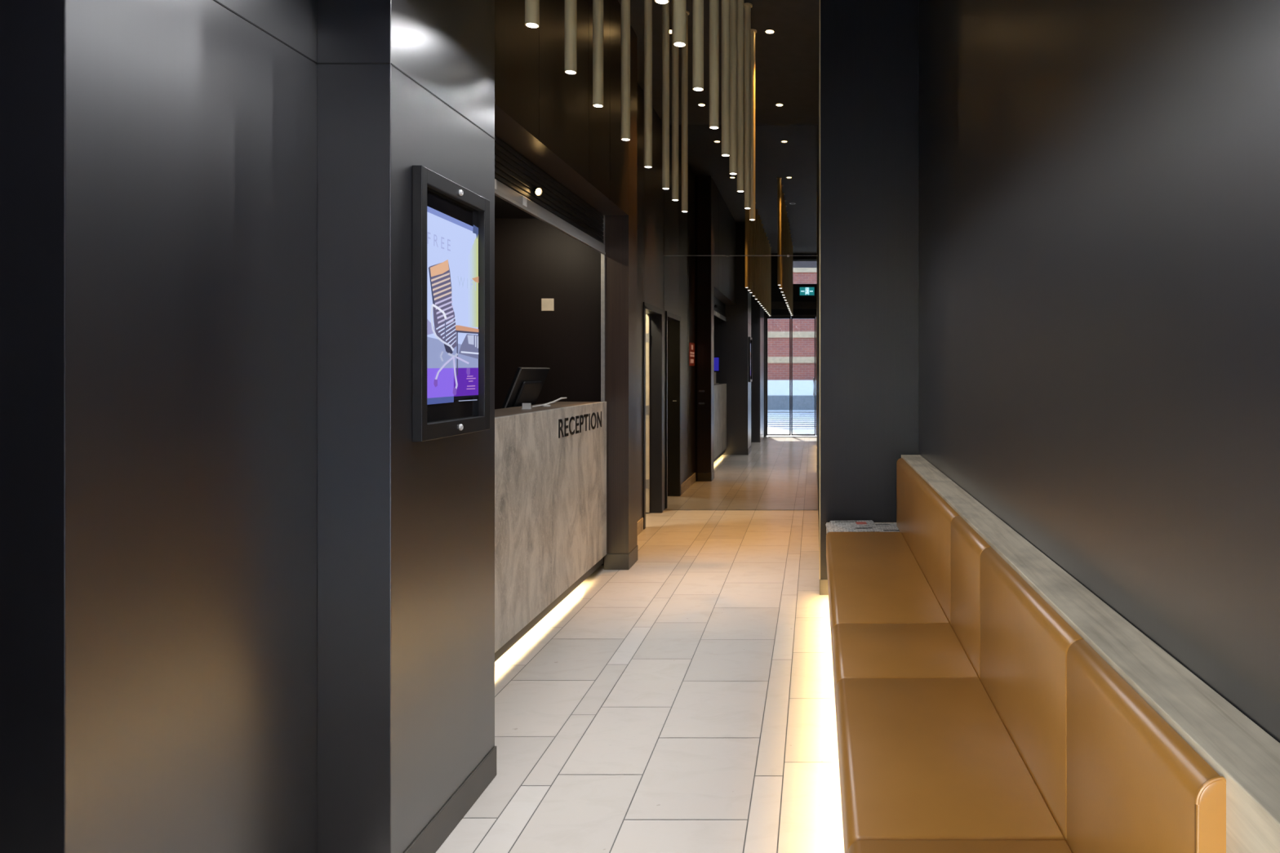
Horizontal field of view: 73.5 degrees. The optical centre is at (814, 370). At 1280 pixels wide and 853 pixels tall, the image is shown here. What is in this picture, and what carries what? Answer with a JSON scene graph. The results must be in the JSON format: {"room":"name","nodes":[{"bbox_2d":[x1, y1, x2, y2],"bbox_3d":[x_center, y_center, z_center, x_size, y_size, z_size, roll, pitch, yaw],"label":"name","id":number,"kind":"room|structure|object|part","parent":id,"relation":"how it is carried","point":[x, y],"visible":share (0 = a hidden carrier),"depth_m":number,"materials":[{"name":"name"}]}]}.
{"room":"reception lobby","nodes":[
{"label":"reception lobby","id":0,"kind":"room"},
{"bbox_2d":[0,0,316,852],"bbox_3d":[-2.272,-0.550,1.873,1.856,4.000,0.757,0,0,0],"label":"wall","id":1,"kind":"structure","parent":0,"point":[158,157],"depth_m":1.69,"materials":[{"name":"metal"}]},
{"bbox_2d":[213,0,317,63],"bbox_3d":[-1.343,-0.829,1.874,0.002,0.004,0.756,0,0,0],"label":"trim","id":2,"kind":"structure","parent":1,"relation":"attached to","point":[216,1],"depth_m":2.03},
{"bbox_2d":[494,134,603,218],"bbox_3d":[-2.290,-1.190,4.593,1.520,0.120,3.215,0,0,0],"label":"ceiling","id":3,"kind":"structure","parent":0,"point":[503,209],"depth_m":5.85,"materials":[{"name":"black paint"}]},
{"bbox_2d":[494,218,604,565],"bbox_3d":[-2.368,-0.550,6.282,1.665,4.000,0.165,0,0,0],"label":"wall","id":4,"kind":"structure","parent":0,"point":[535,260],"depth_m":6.20,"materials":[{"name":"black paint"}]},
{"bbox_2d":[541,298,554,311],"bbox_3d":[-1.984,-0.489,6.196,0.093,0.092,0.008,0,0,0],"label":"wall plate","id":5,"kind":"object","parent":4,"relation":"attached to","point":[547,304],"visible":1,"depth_m":6.19,"materials":[{"name":"beige plastic"}]},
{"bbox_2d":[494,0,628,215],"bbox_3d":[-1.442,-1.840,4.527,0.175,1.420,3.085,0,0,0],"label":"wall","id":6,"kind":"structure","parent":0,"point":[547,113],"depth_m":4.50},
{"bbox_2d":[494,136,605,401],"bbox_3d":[-1.534,-0.453,4.529,0.035,1.354,3.078,0,0,0],"label":"roller shutter","id":7,"kind":"object","parent":6,"relation":"attached to","point":[516,177],"visible":0.53,"depth_m":4.86,"materials":[{"name":"metal"}]},
{"bbox_2d":[532,186,542,195],"bbox_3d":[-1.512,-0.978,4.546,0.042,0.053,0.048,0,0,35],"label":"spotlight","id":8,"kind":"object","parent":7,"relation":"attached to","point":[537,191],"visible":1,"depth_m":4.54,"materials":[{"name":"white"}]},
{"bbox_2d":[494,136,603,243],"bbox_3d":[-1.540,-1.023,4.520,0.017,0.202,3.060,0,0,0],"label":"air vent","id":9,"kind":"object","parent":7,"relation":"hanging from","point":[513,171],"depth_m":4.73,"materials":[{"name":"black metal"}]},
{"bbox_3d":[-1.534,-0.878,4.520,0.033,0.073,3.060,0,0,0],"label":"rail","id":10,"kind":"part","parent":7,"relation":"part of","materials":[{"name":"metal"}]},
{"bbox_3d":[-1.539,-0.453,6.060,0.026,1.354,0.016,0,0,0],"label":"guide rail","id":11,"kind":"part","parent":7,"relation":"part of","materials":[{"name":"metal"}]},
{"bbox_2d":[604,23,637,553],"bbox_3d":[-1.445,-0.550,6.218,0.180,4.000,0.295,0,0,0],"label":"wall pillar","id":12,"kind":"structure","parent":0,"point":[620,231],"depth_m":6.07,"materials":[{"name":"black paint"}]},
{"bbox_2d":[604,545,637,569],"bbox_3d":[-1.440,1.393,6.215,0.179,0.115,0.314,0,0,0],"label":"trim","id":13,"kind":"structure","parent":12,"relation":"attached to","point":[611,561],"depth_m":6.06,"materials":[{"name":"grey metal"}]},
{"bbox_2d":[435,510,844,852],"bbox_3d":[-1.150,1.510,3.960,4.100,0.120,9.880,0,0,0],"label":"floor","id":14,"kind":"structure","parent":0,"point":[682,700],"depth_m":3.62,"materials":[{"name":"beige tile"}]},
{"bbox_2d":[316,0,494,852],"bbox_3d":[-2.172,-0.550,2.619,2.055,4.000,0.733,0,0,0],"label":"wall pier","id":15,"kind":"object","parent":14,"relation":"on","point":[406,527],"visible":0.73,"depth_m":2.26,"materials":[{"name":"laminate"}]},
{"bbox_2d":[316,62,390,64],"bbox_3d":[-1.245,-0.829,2.252,0.198,0.004,0.003,0,0,0],"label":"trim","id":16,"kind":"structure","parent":15,"relation":"attached to","point":[317,63],"depth_m":2.25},
{"bbox_2d":[391,62,495,139],"bbox_3d":[-1.144,-0.829,2.619,0.002,0.004,0.732,0,0,0],"label":"trim","id":17,"kind":"structure","parent":15,"relation":"attached to","point":[393,64],"depth_m":2.54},
{"bbox_2d":[404,746,496,852],"bbox_3d":[-1.147,1.397,2.619,0.016,0.105,0.738,0,0,0],"label":"baseboard","id":18,"kind":"structure","parent":15,"relation":"attached to","point":[435,833],"depth_m":2.65,"materials":[{"name":"grey metal"}]},
{"bbox_2d":[412,164,489,441],"bbox_3d":[-1.127,-0.191,2.618,0.036,0.787,0.496,0,0,0],"label":"display screen","id":19,"kind":"object","parent":15,"relation":"attached to","point":[451,222],"visible":1,"depth_m":2.58,"materials":[{"name":"metal"}]},
{"bbox_2d":[426,205,478,404],"bbox_3d":[-1.135,-0.192,2.629,0.003,0.586,0.376,0,0,0],"label":"picture","id":20,"kind":"object","parent":19,"relation":"attached to","point":[452,237],"depth_m":2.61,"materials":[{"name":"multicoloured"}]},
{"bbox_2d":[494,401,606,662],"bbox_3d":[-1.954,0.838,4.522,0.893,1.225,3.065,0,0,0],"label":"reception desk","id":21,"kind":"object","parent":14,"relation":"on","point":[550,462],"visible":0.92,"depth_m":4.65,"materials":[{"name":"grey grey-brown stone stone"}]},
{"bbox_2d":[501,367,550,408],"bbox_3d":[-1.978,0.204,5.450,0.323,0.450,0.554,0,0,0],"label":"computer monitor","id":22,"kind":"object","parent":21,"relation":"on","point":[527,383],"visible":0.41,"depth_m":5.34,"materials":[{"name":"plastic"}]},
{"bbox_2d":[521,403,531,408],"bbox_3d":[-1.675,0.207,4.845,0.050,0.035,0.030,0,0,0],"label":"card stand","id":23,"kind":"object","parent":21,"relation":"on","point":[525,406],"visible":1,"depth_m":4.84,"materials":[{"name":"white plastic"}]},
{"bbox_2d":[494,401,599,417],"bbox_3d":[-1.700,0.245,4.522,0.319,0.039,3.065,0,0,0],"label":"countertop","id":24,"kind":"structure","parent":21,"relation":"on","point":[517,410],"depth_m":4.95,"materials":[{"name":"grey stone"}]},
{"bbox_2d":[531,397,566,407],"bbox_3d":[-1.678,0.201,5.280,0.069,0.048,0.521,0,0,11],"label":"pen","id":25,"kind":"object","parent":21,"relation":"on","point":[560,398],"visible":1,"depth_m":5.24,"materials":[{"name":"white plastic"}]},
{"bbox_2d":[826,454,1279,852],"bbox_3d":[0.368,0.993,3.039,0.603,0.914,4.678,0,0,0],"label":"bench","id":26,"kind":"object","parent":14,"relation":"on","point":[987,700],"visible":0.99,"depth_m":1.90,"materials":[{"name":"beige leather"}]},
{"bbox_2d":[825,523,833,532],"bbox_3d":[0.188,0.974,5.120,0.237,0.011,0.368,0,0,0],"label":"newspaper","id":27,"kind":"object","parent":26,"relation":"on","point":[828,526],"visible":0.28,"depth_m":5.14,"materials":[{"name":"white paper"}]},
{"bbox_2d":[829,520,879,532],"bbox_3d":[0.245,0.963,5.140,0.280,0.011,0.380,0,0,-3],"label":"newspaper","id":28,"kind":"object","parent":27,"relation":"on","point":[867,526],"visible":0.77,"depth_m":5.11,"materials":[{"name":"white paper"}]},
{"bbox_2d":[855,521,866,524],"bbox_3d":[0.293,0.958,5.233,0.065,0.001,0.080,0,0,-3],"label":"picture","id":29,"kind":"object","parent":28,"relation":"on","point":[856,522],"depth_m":5.24},
{"bbox_2d":[826,522,896,534],"bbox_3d":[0.312,1.015,5.154,0.474,0.070,0.449,0,0,0],"label":"ledge","id":30,"kind":"object","parent":26,"relation":"attached to","point":[826,522],"depth_m":5.36,"materials":[{"name":"grey stone"}]},
{"bbox_2d":[875,523,900,532],"bbox_3d":[0.417,0.974,5.115,0.241,0.011,0.354,0,0,0],"label":"newspaper","id":31,"kind":"object","parent":26,"relation":"on","point":[882,527],"visible":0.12,"depth_m":5.14,"materials":[{"name":"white paper"}]},
{"bbox_2d":[826,532,950,656],"bbox_3d":[0.289,1.020,4.027,0.445,0.140,1.780,0,0,0],"label":"seat cushion","id":32,"kind":"object","parent":26,"relation":"on","point":[874,578],"depth_m":3.72,"materials":[{"name":"beige leather"}]},
{"bbox_2d":[832,623,979,721],"bbox_3d":[0.289,1.020,2.858,0.445,0.140,0.557,0,0,0],"label":"seat cushion","id":33,"kind":"object","parent":26,"relation":"on","point":[860,651],"depth_m":2.81,"materials":[{"name":"beige leather"}]},
{"bbox_2d":[896,457,959,624],"bbox_3d":[0.530,0.755,4.168,0.038,0.420,2.063,0,0,0],"label":"cushion","id":34,"kind":"object","parent":26,"relation":"on","point":[925,514],"depth_m":3.79,"materials":[{"name":"beige leather"}]},
{"bbox_2d":[836,678,1065,852],"bbox_3d":[0.289,1.020,2.137,0.445,0.140,0.886,0,0,0],"label":"seat cushion","id":35,"kind":"object","parent":26,"relation":"on","point":[921,760],"depth_m":1.99,"materials":[{"name":"beige leather"}]},
{"bbox_2d":[848,840,1072,852],"bbox_3d":[0.289,1.020,1.403,0.445,0.140,0.582,0,0,0],"label":"seat cushion","id":36,"kind":"object","parent":26,"relation":"on","point":[854,846],"depth_m":1.66,"materials":[{"name":"beige leather"}]},
{"bbox_2d":[951,515,991,679],"bbox_3d":[0.530,0.755,2.858,0.038,0.420,0.557,0,0,0],"label":"cushion","id":37,"kind":"object","parent":26,"relation":"on","point":[969,540],"depth_m":2.81,"materials":[{"name":"beige leather"}]},
{"bbox_2d":[980,546,1084,842],"bbox_3d":[0.530,0.755,2.137,0.038,0.420,0.886,0,0,0],"label":"cushion","id":38,"kind":"object","parent":26,"relation":"on","point":[1028,637],"depth_m":1.99,"materials":[{"name":"beige leather"}]},
{"bbox_2d":[1066,639,1226,852],"bbox_3d":[0.530,0.755,1.403,0.038,0.420,0.582,0,0,0],"label":"cushion","id":39,"kind":"object","parent":26,"relation":"on","point":[1140,780],"depth_m":1.37,"materials":[{"name":"beige leather"}]},
{"bbox_2d":[637,82,663,521],"bbox_3d":[-1.630,-0.550,7.633,0.130,4.000,2.535,0,0,0],"label":"wall","id":40,"kind":"structure","parent":0,"point":[640,92],"depth_m":7.52,"materials":[{"name":"black paint"}]},
{"bbox_2d":[637,517,643,535],"bbox_3d":[-1.560,1.393,6.966,0.014,0.115,1.188,0,0,0],"label":"trim","id":41,"kind":"structure","parent":40,"relation":"attached to","point":[640,523],"depth_m":7.43,"materials":[{"name":"brown wood"}]},
{"bbox_2d":[643,302,662,529],"bbox_3d":[-2.002,0.412,8.065,0.897,2.075,0.930,0,0,0],"label":"door","id":42,"kind":"structure","parent":40,"relation":"in","point":[652,315],"depth_m":8.47,"materials":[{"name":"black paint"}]},
{"bbox_2d":[644,106,661,308],"bbox_3d":[-1.630,-1.575,8.070,0.130,1.950,0.820,0,0,0],"label":"wall","id":43,"kind":"structure","parent":0,"point":[652,176],"depth_m":8.13,"materials":[{"name":"black paint"}]},
{"bbox_2d":[617,0,819,124],"bbox_3d":[-1.150,-2.625,3.850,4.100,0.150,10.100,0,0,0],"label":"ceiling","id":44,"kind":"structure","parent":0,"point":[787,60],"depth_m":6.83,"materials":[{"name":"paint"}]},
{"bbox_2d":[524,0,539,28],"bbox_3d":[-0.925,-1.838,2.730,0.068,1.421,0.068,0,0,0],"label":"pendant light","id":45,"kind":"object","parent":44,"relation":"hanging from","point":[531,6],"visible":1,"depth_m":2.71,"materials":[{"name":"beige metal"}]},
{"bbox_2d":[564,0,577,74],"bbox_3d":[-0.925,-1.838,3.160,0.068,1.421,0.068,0,0,0],"label":"pendant light","id":46,"kind":"object","parent":44,"relation":"hanging from","point":[570,6],"visible":1,"depth_m":3.14,"materials":[{"name":"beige metal"}]},
{"bbox_2d":[592,0,603,107],"bbox_3d":[-0.925,-1.838,3.560,0.068,1.421,0.068,0,0,0],"label":"pendant light","id":47,"kind":"object","parent":44,"relation":"hanging from","point":[597,5],"visible":1,"depth_m":3.54,"materials":[{"name":"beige metal"}]},
{"bbox_2d":[621,0,630,141],"bbox_3d":[-0.925,-1.838,4.080,0.068,1.421,0.068,0,0,0],"label":"pendant light","id":48,"kind":"object","parent":44,"relation":"hanging from","point":[625,4],"visible":1,"depth_m":4.06,"materials":[{"name":"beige metal"}]},
{"bbox_2d":[644,0,652,168],"bbox_3d":[-0.925,-1.838,4.630,0.068,1.421,0.068,0,0,0],"label":"pendant light","id":49,"kind":"object","parent":44,"relation":"hanging from","point":[647,3],"visible":1,"depth_m":4.61,"materials":[{"name":"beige metal"}]},
{"bbox_2d":[653,0,669,4],"bbox_3d":[-0.468,-1.838,2.550,0.068,1.421,0.068,0,0,0],"label":"pendant light","id":50,"kind":"object","parent":44,"relation":"hanging from","point":[660,2],"visible":1,"depth_m":2.55,"materials":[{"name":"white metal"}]},
{"bbox_2d":[662,2,669,189],"bbox_3d":[-0.925,-1.838,5.180,0.068,1.421,0.068,0,0,0],"label":"pendant light","id":51,"kind":"object","parent":44,"relation":"hanging from","point":[665,7],"visible":1,"depth_m":5.16,"materials":[{"name":"gold metal"}]},
{"bbox_2d":[671,0,678,200],"bbox_3d":[-0.925,-1.838,5.530,0.068,1.421,0.068,0,0,0],"label":"pendant light","id":52,"kind":"object","parent":44,"relation":"hanging from","point":[674,49],"visible":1,"depth_m":5.51,"materials":[{"name":"gold metal"}]},
{"bbox_2d":[673,0,686,47],"bbox_3d":[-0.468,-1.838,2.890,0.068,1.421,0.068,0,0,0],"label":"pendant light","id":53,"kind":"object","parent":44,"relation":"hanging from","point":[679,6],"visible":1,"depth_m":2.87,"materials":[{"name":"gold metal"}]},
{"bbox_2d":[681,10,689,212],"bbox_3d":[-0.925,-1.838,5.930,0.068,1.421,0.068,0,0,0],"label":"pendant light","id":54,"kind":"object","parent":44,"relation":"hanging from","point":[684,49],"visible":0.77,"depth_m":5.91,"materials":[{"name":"gold metal"}]},
{"bbox_2d":[692,0,703,91],"bbox_3d":[-0.468,-1.838,3.350,0.068,1.421,0.068,0,0,0],"label":"pendant light","id":55,"kind":"object","parent":44,"relation":"hanging from","point":[697,5],"visible":1,"depth_m":3.33,"materials":[{"name":"gold metal"}]},
{"bbox_2d":[696,102,706,106],"bbox_3d":[-1.085,-2.548,8.000,0.096,0.004,0.096,0,0,0],"label":"recessed light","id":56,"kind":"object","parent":44,"relation":"in","point":[701,104],"visible":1,"depth_m":8.00,"materials":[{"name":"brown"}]},
{"bbox_2d":[709,0,719,128],"bbox_3d":[-0.468,-1.838,3.880,0.068,1.421,0.068,0,0,0],"label":"pendant light","id":57,"kind":"object","parent":44,"relation":"hanging from","point":[713,4],"visible":1,"depth_m":3.86,"materials":[{"name":"gold metal"}]},
{"bbox_2d":[721,0,729,156],"bbox_3d":[-0.468,-1.838,4.380,0.068,1.421,0.068,0,0,0],"label":"pendant light","id":58,"kind":"object","parent":44,"relation":"hanging from","point":[725,3],"visible":1,"depth_m":4.36,"materials":[{"name":"gold metal"}]},
{"bbox_2d":[728,0,737,174],"bbox_3d":[-0.468,-1.838,4.790,0.068,1.421,0.068,0,0,0],"label":"pendant light","id":59,"kind":"object","parent":44,"relation":"hanging from","point":[733,3],"visible":1,"depth_m":4.77,"materials":[{"name":"gold metal"}]},
{"bbox_2d":[737,0,743,191],"bbox_3d":[-0.468,-1.838,5.260,0.068,1.421,0.068,0,0,0],"label":"pendant light","id":60,"kind":"object","parent":44,"relation":"hanging from","point":[740,2],"visible":0.99,"depth_m":5.24,"materials":[{"name":"gold metal"}]},
{"bbox_2d":[743,2,752,208],"bbox_3d":[-0.468,-1.838,5.810,0.068,1.421,0.068,0,0,0],"label":"pendant light","id":61,"kind":"object","parent":44,"relation":"hanging from","point":[747,6],"visible":0.98,"depth_m":5.79,"materials":[{"name":"gold metal"}]},
{"bbox_2d":[749,28,756,220],"bbox_3d":[-0.468,-1.838,6.250,0.068,1.421,0.068,0,0,0],"label":"pendant light","id":62,"kind":"object","parent":44,"relation":"hanging from","point":[752,211],"visible":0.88,"depth_m":6.23,"materials":[{"name":"gold metal"}]},
{"bbox_2d":[763,28,776,34],"bbox_3d":[-0.338,-2.548,6.270,0.096,0.004,0.096,0,0,0],"label":"recessed light","id":63,"kind":"object","parent":44,"relation":"in","point":[769,31],"visible":1,"depth_m":6.26,"materials":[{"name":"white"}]},
{"bbox_2d":[774,102,784,106],"bbox_3d":[-0.338,-2.548,8.000,0.096,0.004,0.096,0,0,0],"label":"recessed light","id":64,"kind":"object","parent":44,"relation":"in","point":[779,104],"visible":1,"depth_m":8.00,"materials":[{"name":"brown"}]},
{"bbox_2d":[817,0,918,579],"bbox_3d":[0.354,-0.550,7.015,0.636,4.000,3.250,0,0,0],"label":"pillar","id":65,"kind":"structure","parent":0,"point":[869,48],"depth_m":5.39,"materials":[{"name":"black paint"}]},
{"bbox_2d":[819,0,820,579],"bbox_3d":[0.034,-0.600,5.388,0.006,3.900,0.008,0,0,0],"label":"trim","id":66,"kind":"structure","parent":65,"relation":"attached to","point":[820,0],"depth_m":5.38,"materials":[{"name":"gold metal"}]},
{"bbox_2d":[819,579,828,595],"bbox_3d":[0.351,1.400,5.391,0.642,0.100,0.017,0,0,0],"label":"baseboard","id":67,"kind":"structure","parent":65,"relation":"attached to","point":[824,590],"depth_m":5.38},
{"bbox_2d":[918,0,1279,742],"bbox_3d":[0.772,-0.550,3.850,0.200,4.000,10.100,0,0,0],"label":"wall","id":68,"kind":"structure","parent":0,"point":[1099,180],"depth_m":1.82,"materials":[{"name":"laminate"}]},
{"bbox_3d":[-1.264,-0.550,8.780,3.872,4.000,0.240,0,0,0],"label":"wall","id":69,"kind":"structure","parent":0,"visible":0},
{"bbox_2d":[663,255,817,510],"bbox_3d":[-0.765,0.130,8.649,1.598,2.635,0.018,0,0,0],"label":"mirror","id":70,"kind":"object","parent":69,"relation":"attached to","point":[740,332],"visible":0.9,"depth_m":8.64,"materials":[{"name":"clear glass"}]},
{"bbox_2d":[663,124,817,255],"bbox_3d":[-0.765,-1.870,8.649,1.598,1.356,0.018,0,0,0],"label":"mirror","id":71,"kind":"object","parent":69,"relation":"attached to","point":[716,222],"visible":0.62,"depth_m":8.64,"materials":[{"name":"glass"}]}
]}

